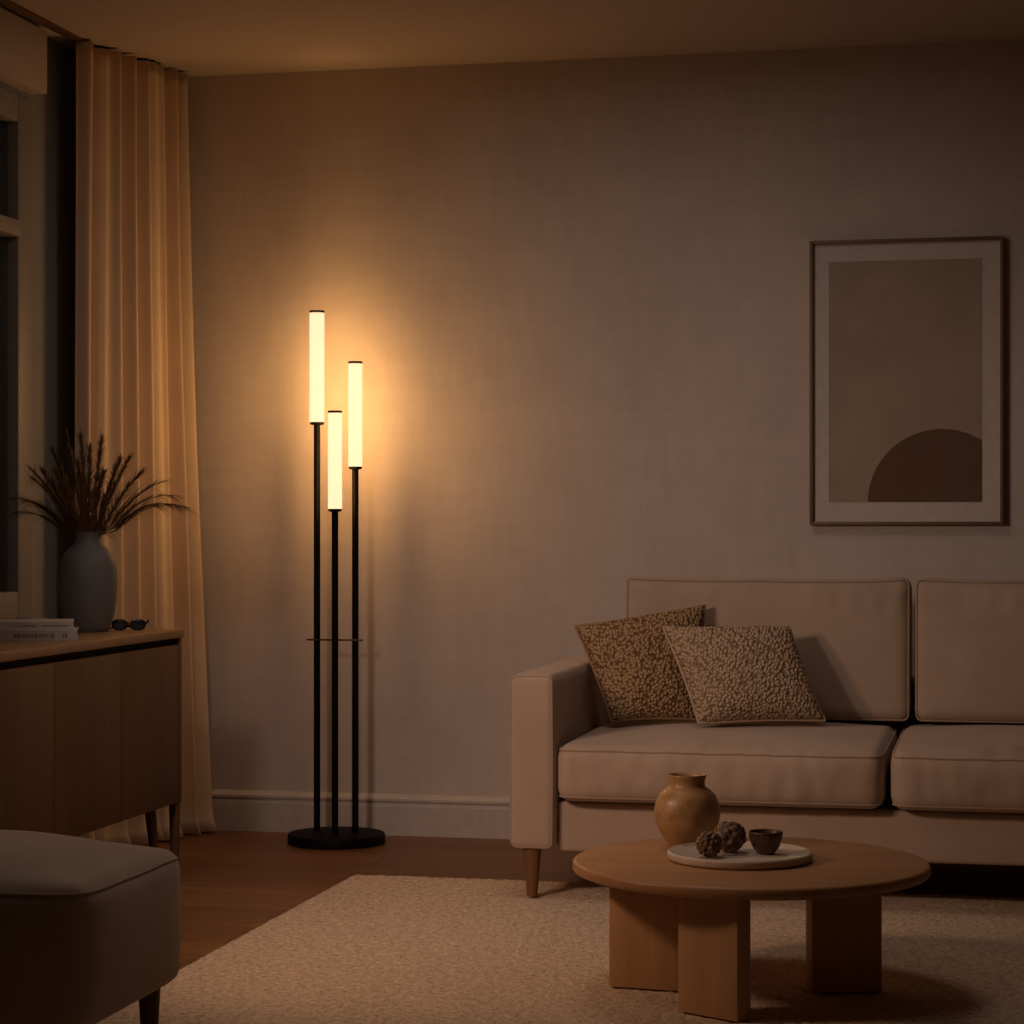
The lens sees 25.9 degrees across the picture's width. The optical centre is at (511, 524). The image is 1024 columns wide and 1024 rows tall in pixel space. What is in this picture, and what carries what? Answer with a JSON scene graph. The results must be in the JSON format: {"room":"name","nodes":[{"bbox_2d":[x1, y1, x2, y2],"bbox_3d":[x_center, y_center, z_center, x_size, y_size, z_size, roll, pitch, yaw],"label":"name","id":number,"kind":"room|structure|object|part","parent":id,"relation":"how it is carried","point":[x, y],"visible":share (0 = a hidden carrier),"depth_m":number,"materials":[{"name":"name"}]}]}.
{"room":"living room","nodes":[
{"label":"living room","id":0,"kind":"room"},
{"bbox_2d":[0,37,75,618],"bbox_3d":[-2.422,-0.250,3.445,0.300,2.600,8.900,0,0,12],"label":"wall","id":1,"kind":"structure","parent":0,"point":[53,112],"depth_m":7.11,"materials":[{"name":"paint"}]},
{"bbox_2d":[0,87,46,618],"bbox_3d":[-1.698,-0.500,6.081,0.110,1.650,1.840,0,0,12],"label":"window","id":2,"kind":"structure","parent":1,"relation":"in","point":[15,110],"depth_m":6.87,"materials":[{"name":"paint"}]},
{"bbox_3d":[-1.634,-0.517,6.508,0.006,1.455,0.760,0,0,12],"label":"pane","id":3,"kind":"part","parent":2,"relation":"part of","materials":[{"name":"clear glass"}]},
{"bbox_3d":[-1.718,-0.517,6.096,0.066,1.615,1.780,0,0,12],"label":"frame","id":4,"kind":"part","parent":2,"relation":"part of","materials":[{"name":"paint"}]},
{"bbox_2d":[0,7,46,94],"bbox_3d":[-1.679,-1.439,6.008,0.060,0.198,1.925,0,0,12],"label":"trim","id":5,"kind":"structure","parent":1,"relation":"attached to","point":[23,44],"depth_m":6.77,"materials":[{"name":"paint"}]},
{"bbox_2d":[0,0,1023,76],"bbox_3d":[0.412,-1.600,2.827,6.100,0.100,9.200,0,0,12],"label":"ceiling","id":6,"kind":"structure","parent":0,"point":[194,38],"depth_m":6.96,"materials":[{"name":"paint"}]},
{"bbox_2d":[0,0,98,47],"bbox_3d":[-1.570,-1.545,6.258,0.035,0.008,2.960,0,0,12],"label":"track","id":7,"kind":"object","parent":6,"relation":"attached to","point":[9,4],"visible":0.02,"depth_m":6.83,"materials":[{"name":"black metal"}]},
{"bbox_2d":[75,41,216,844],"bbox_3d":[-1.222,-0.247,7.362,0.159,2.586,0.663,0,0,28],"label":"curtain","id":8,"kind":"object","parent":7,"relation":"hanging from","point":[135,373],"visible":0.74,"depth_m":7.40,"materials":[{"name":"beige fabric"}]},
{"bbox_2d":[140,830,1023,969],"bbox_3d":[0.412,1.100,2.827,6.100,0.100,9.200,0,0,12],"label":"floor","id":9,"kind":"structure","parent":0,"point":[233,883],"depth_m":6.74,"materials":[{"name":"brown wood"}]},
{"bbox_2d":[0,830,180,1023],"bbox_3d":[-1.040,0.813,4.175,0.750,0.473,0.531,0,0,12],"label":"ottoman","id":10,"kind":"object","parent":9,"relation":"on","point":[90,929],"visible":1,"depth_m":3.94,"materials":[{"name":"fabric"}]},
{"bbox_3d":[-0.699,0.947,4.303,0.046,0.164,0.046,0,0,12],"label":"leg","id":11,"kind":"part","parent":10,"relation":"part of","materials":[{"name":"brown wood"}]},
{"bbox_2d":[0,628,183,861],"bbox_3d":[-1.363,0.678,5.682,0.436,0.747,1.810,0,0,12],"label":"sideboard","id":12,"kind":"object","parent":9,"relation":"on","point":[91,725],"visible":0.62,"depth_m":5.87,"materials":[{"name":"brown wood"}]},
{"bbox_3d":[-1.214,0.578,5.421,0.020,0.459,0.443,0,0,12],"label":"door","id":13,"kind":"part","parent":12,"relation":"part of","materials":[{"name":"brown wood"}]},
{"bbox_2d":[0,627,78,640],"bbox_3d":[-1.289,0.290,5.934,0.265,0.028,0.186,0,0,-10],"label":"book","id":14,"kind":"object","parent":12,"relation":"on","point":[14,635],"visible":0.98,"depth_m":5.85,"materials":[{"name":"paper"}]},
{"bbox_2d":[0,619,73,630],"bbox_3d":[-1.296,0.265,5.935,0.255,0.023,0.171,0,0,-11],"label":"book","id":15,"kind":"object","parent":14,"relation":"on","point":[5,624],"visible":1,"depth_m":5.86,"materials":[{"name":"paper"}]},
{"bbox_3d":[-1.119,0.578,5.856,0.020,0.459,0.439,0,0,12],"label":"door","id":16,"kind":"part","parent":12,"relation":"part of","materials":[{"name":"brown wood"}]},
{"bbox_2d":[58,532,117,632],"bbox_3d":[-1.208,0.162,6.358,0.166,0.285,0.166,0,0,12],"label":"vase","id":17,"kind":"object","parent":12,"relation":"on","point":[87,578],"visible":0.94,"depth_m":6.30,"materials":[{"name":"grey ceramic"}]},
{"bbox_2d":[2,429,197,544],"bbox_3d":[-1.173,-0.067,6.383,0.582,0.424,0.333,0,0,0],"label":"dried plant","id":18,"kind":"object","parent":17,"relation":"in","point":[86,522],"visible":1,"depth_m":6.35,"materials":[{"name":"brown plant"}]},
{"bbox_2d":[110,619,148,629],"bbox_3d":[-1.105,0.287,6.445,0.112,0.032,0.028,0,0,-6],"label":"glasses","id":19,"kind":"object","parent":12,"relation":"on","point":[118,624],"visible":0.99,"depth_m":6.43,"materials":[{"name":"black plastic"}]},
{"bbox_3d":[-1.025,0.578,6.285,0.020,0.459,0.432,0,0,12],"label":"door","id":20,"kind":"part","parent":12,"relation":"part of","materials":[{"name":"brown wood"}]},
{"bbox_3d":[-1.031,0.929,6.409,0.054,0.243,0.033,0,0,-33],"label":"leg","id":21,"kind":"part","parent":12,"relation":"part of","materials":[{"name":"brown wood"}]},
{"bbox_3d":[-0.984,0.930,6.505,0.033,0.240,0.033,0,0,12],"label":"leg","id":22,"kind":"part","parent":12,"relation":"part of","materials":[{"name":"brown wood"}]},
{"bbox_2d":[287,310,384,849],"bbox_3d":[-0.580,0.169,7.368,0.322,1.763,0.322,0,0,12],"label":"floor lamp","id":23,"kind":"object","parent":9,"relation":"on","point":[335,837],"visible":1,"depth_m":7.37,"materials":[{"name":"black metal"}]},
{"bbox_2d":[96,874,1023,1023],"bbox_3d":[0.655,1.039,4.240,3.234,0.021,4.174,0,0,12],"label":"rug","id":24,"kind":"object","parent":9,"relation":"on","point":[365,949],"visible":0.78,"depth_m":5.24,"materials":[{"name":"beige carpet"}]},
{"bbox_2d":[573,836,930,1021],"bbox_3d":[0.531,0.888,4.976,0.792,0.282,0.792,0,0,12],"label":"coffee table","id":25,"kind":"object","parent":24,"relation":"on","point":[684,929],"visible":0.93,"depth_m":4.90,"materials":[{"name":"brown wood"}]},
{"bbox_3d":[0.310,0.901,4.968,0.181,0.256,0.050,0,0,19],"label":"leg","id":26,"kind":"part","parent":25,"relation":"part of","materials":[{"name":"brown wood"}]},
{"bbox_2d":[654,772,720,846],"bbox_3d":[0.406,0.662,5.165,0.154,0.170,0.154,0,0,12],"label":"clay vase","id":27,"kind":"object","parent":25,"relation":"on","point":[685,809],"visible":0.84,"depth_m":5.11,"materials":[{"name":"ceramic"}]},
{"bbox_3d":[0.425,0.901,4.686,0.155,0.256,0.047,0,0,42],"label":"leg","id":28,"kind":"part","parent":25,"relation":"part of","materials":[{"name":"brown wood"}]},
{"bbox_2d":[667,841,812,869],"bbox_3d":[0.508,0.737,4.978,0.322,0.020,0.322,0,0,12],"label":"tray","id":29,"kind":"object","parent":25,"relation":"on","point":[746,857],"visible":0.85,"depth_m":4.90,"materials":[{"name":"ceramic"}]},
{"bbox_2d":[696,831,722,856],"bbox_3d":[0.434,0.702,4.906,0.060,0.056,0.060,0,0,12],"label":"seed pod","id":30,"kind":"object","parent":29,"relation":"on","point":[709,844],"visible":1,"depth_m":4.89,"materials":[{"name":"brown plant"}]},
{"bbox_2d":[714,821,746,852],"bbox_3d":[0.485,0.696,4.977,0.076,0.069,0.076,0,0,12],"label":"seed pod","id":31,"kind":"object","parent":29,"relation":"on","point":[732,834],"visible":0.82,"depth_m":4.95,"materials":[{"name":"brown plant"}]},
{"bbox_2d":[749,829,782,854],"bbox_3d":[0.563,0.705,4.952,0.076,0.051,0.076,0,0,12],"label":"bowl","id":32,"kind":"object","parent":29,"relation":"on","point":[763,841],"visible":1,"depth_m":4.93,"materials":[{"name":"brown ceramic"}]},
{"bbox_3d":[0.734,0.901,4.938,0.158,0.256,0.055,0,0,-7],"label":"leg","id":33,"kind":"part","parent":25,"relation":"part of","materials":[{"name":"brown wood"}]},
{"bbox_2d":[510,576,1023,896],"bbox_3d":[1.114,0.605,6.430,2.086,0.890,1.081,0,0,12],"label":"sofa","id":34,"kind":"object","parent":9,"relation":"on","point":[928,764],"visible":0.85,"depth_m":6.17,"materials":[{"name":"beige fabric"}]},
{"bbox_3d":[0.056,0.960,6.190,0.052,0.139,0.052,0,0,12],"label":"leg","id":35,"kind":"part","parent":34,"relation":"part of","materials":[{"name":"brown wood"}]},
{"bbox_3d":[0.163,0.652,6.658,0.130,0.487,1.040,0,0,12],"label":"armrest","id":36,"kind":"part","parent":34,"relation":"part of","materials":[{"name":"beige fabric"}]},
{"bbox_2d":[574,604,705,721],"bbox_3d":[0.399,0.408,6.619,0.404,0.339,0.197,0,0,-9],"label":"throw pillow","id":37,"kind":"object","parent":34,"relation":"on","point":[637,673],"visible":0.85,"depth_m":6.56,"materials":[{"name":"beige fabric"}]},
{"bbox_2d":[558,720,897,808],"bbox_3d":[0.646,0.671,6.450,0.898,0.177,0.921,0,0,12],"label":"seat cushion","id":38,"kind":"object","parent":34,"relation":"on","point":[603,764],"depth_m":6.06,"materials":[{"name":"beige fabric"}]},
{"bbox_2d":[662,625,825,724],"bbox_3d":[0.677,0.434,6.496,0.456,0.279,0.187,0,0,-8],"label":"throw pillow","id":39,"kind":"object","parent":34,"relation":"on","point":[730,674],"visible":1,"depth_m":6.44,"materials":[{"name":"beige fabric"}]},
{"bbox_2d":[628,576,911,720],"bbox_3d":[0.783,0.374,6.829,0.864,0.428,0.227,0,0,12],"label":"cushion","id":40,"kind":"object","parent":34,"relation":"on","point":[853,637],"depth_m":6.69,"materials":[{"name":"beige fabric"}]},
{"bbox_3d":[1.121,0.836,6.462,1.826,0.139,0.975,0,0,12],"label":"seat","id":41,"kind":"part","parent":34,"relation":"part of","materials":[{"name":"beige fabric"}]},
{"bbox_3d":[1.214,0.613,6.885,1.826,0.295,0.110,0,0,12],"label":"rail","id":42,"kind":"part","parent":34,"relation":"part of","materials":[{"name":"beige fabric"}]},
{"bbox_2d":[891,724,1023,812],"bbox_3d":[1.540,0.671,6.256,0.916,0.178,0.918,0,0,12],"label":"seat cushion","id":43,"kind":"object","parent":34,"relation":"on","point":[936,768],"depth_m":5.90,"materials":[{"name":"beige fabric"}]},
{"bbox_2d":[915,578,1023,723],"bbox_3d":[1.638,0.374,6.642,0.858,0.428,0.229,0,0,12],"label":"cushion","id":44,"kind":"object","parent":34,"relation":"on","point":[969,633],"depth_m":6.61,"materials":[{"name":"beige fabric"}]},
{"bbox_2d":[187,39,1023,796],"bbox_3d":[1.376,-0.250,7.248,6.100,2.600,0.150,0,0,12],"label":"wall","id":45,"kind":"structure","parent":0,"point":[571,296],"depth_m":7.47,"materials":[{"name":"beige paint"}]},
{"bbox_2d":[212,789,509,838],"bbox_3d":[1.431,0.981,7.150,5.650,0.138,0.019,0,0,12],"label":"baseboard","id":46,"kind":"structure","parent":45,"relation":"attached to","point":[233,810],"depth_m":7.55,"materials":[{"name":"paint"}]},
{"bbox_2d":[809,236,1003,524],"bbox_3d":[1.266,-0.460,7.175,0.614,0.920,0.032,0,0,12],"label":"framed print","id":47,"kind":"object","parent":45,"relation":"attached to","point":[906,335],"visible":1,"depth_m":7.17,"materials":[{"name":"beige paper"}]}
]}

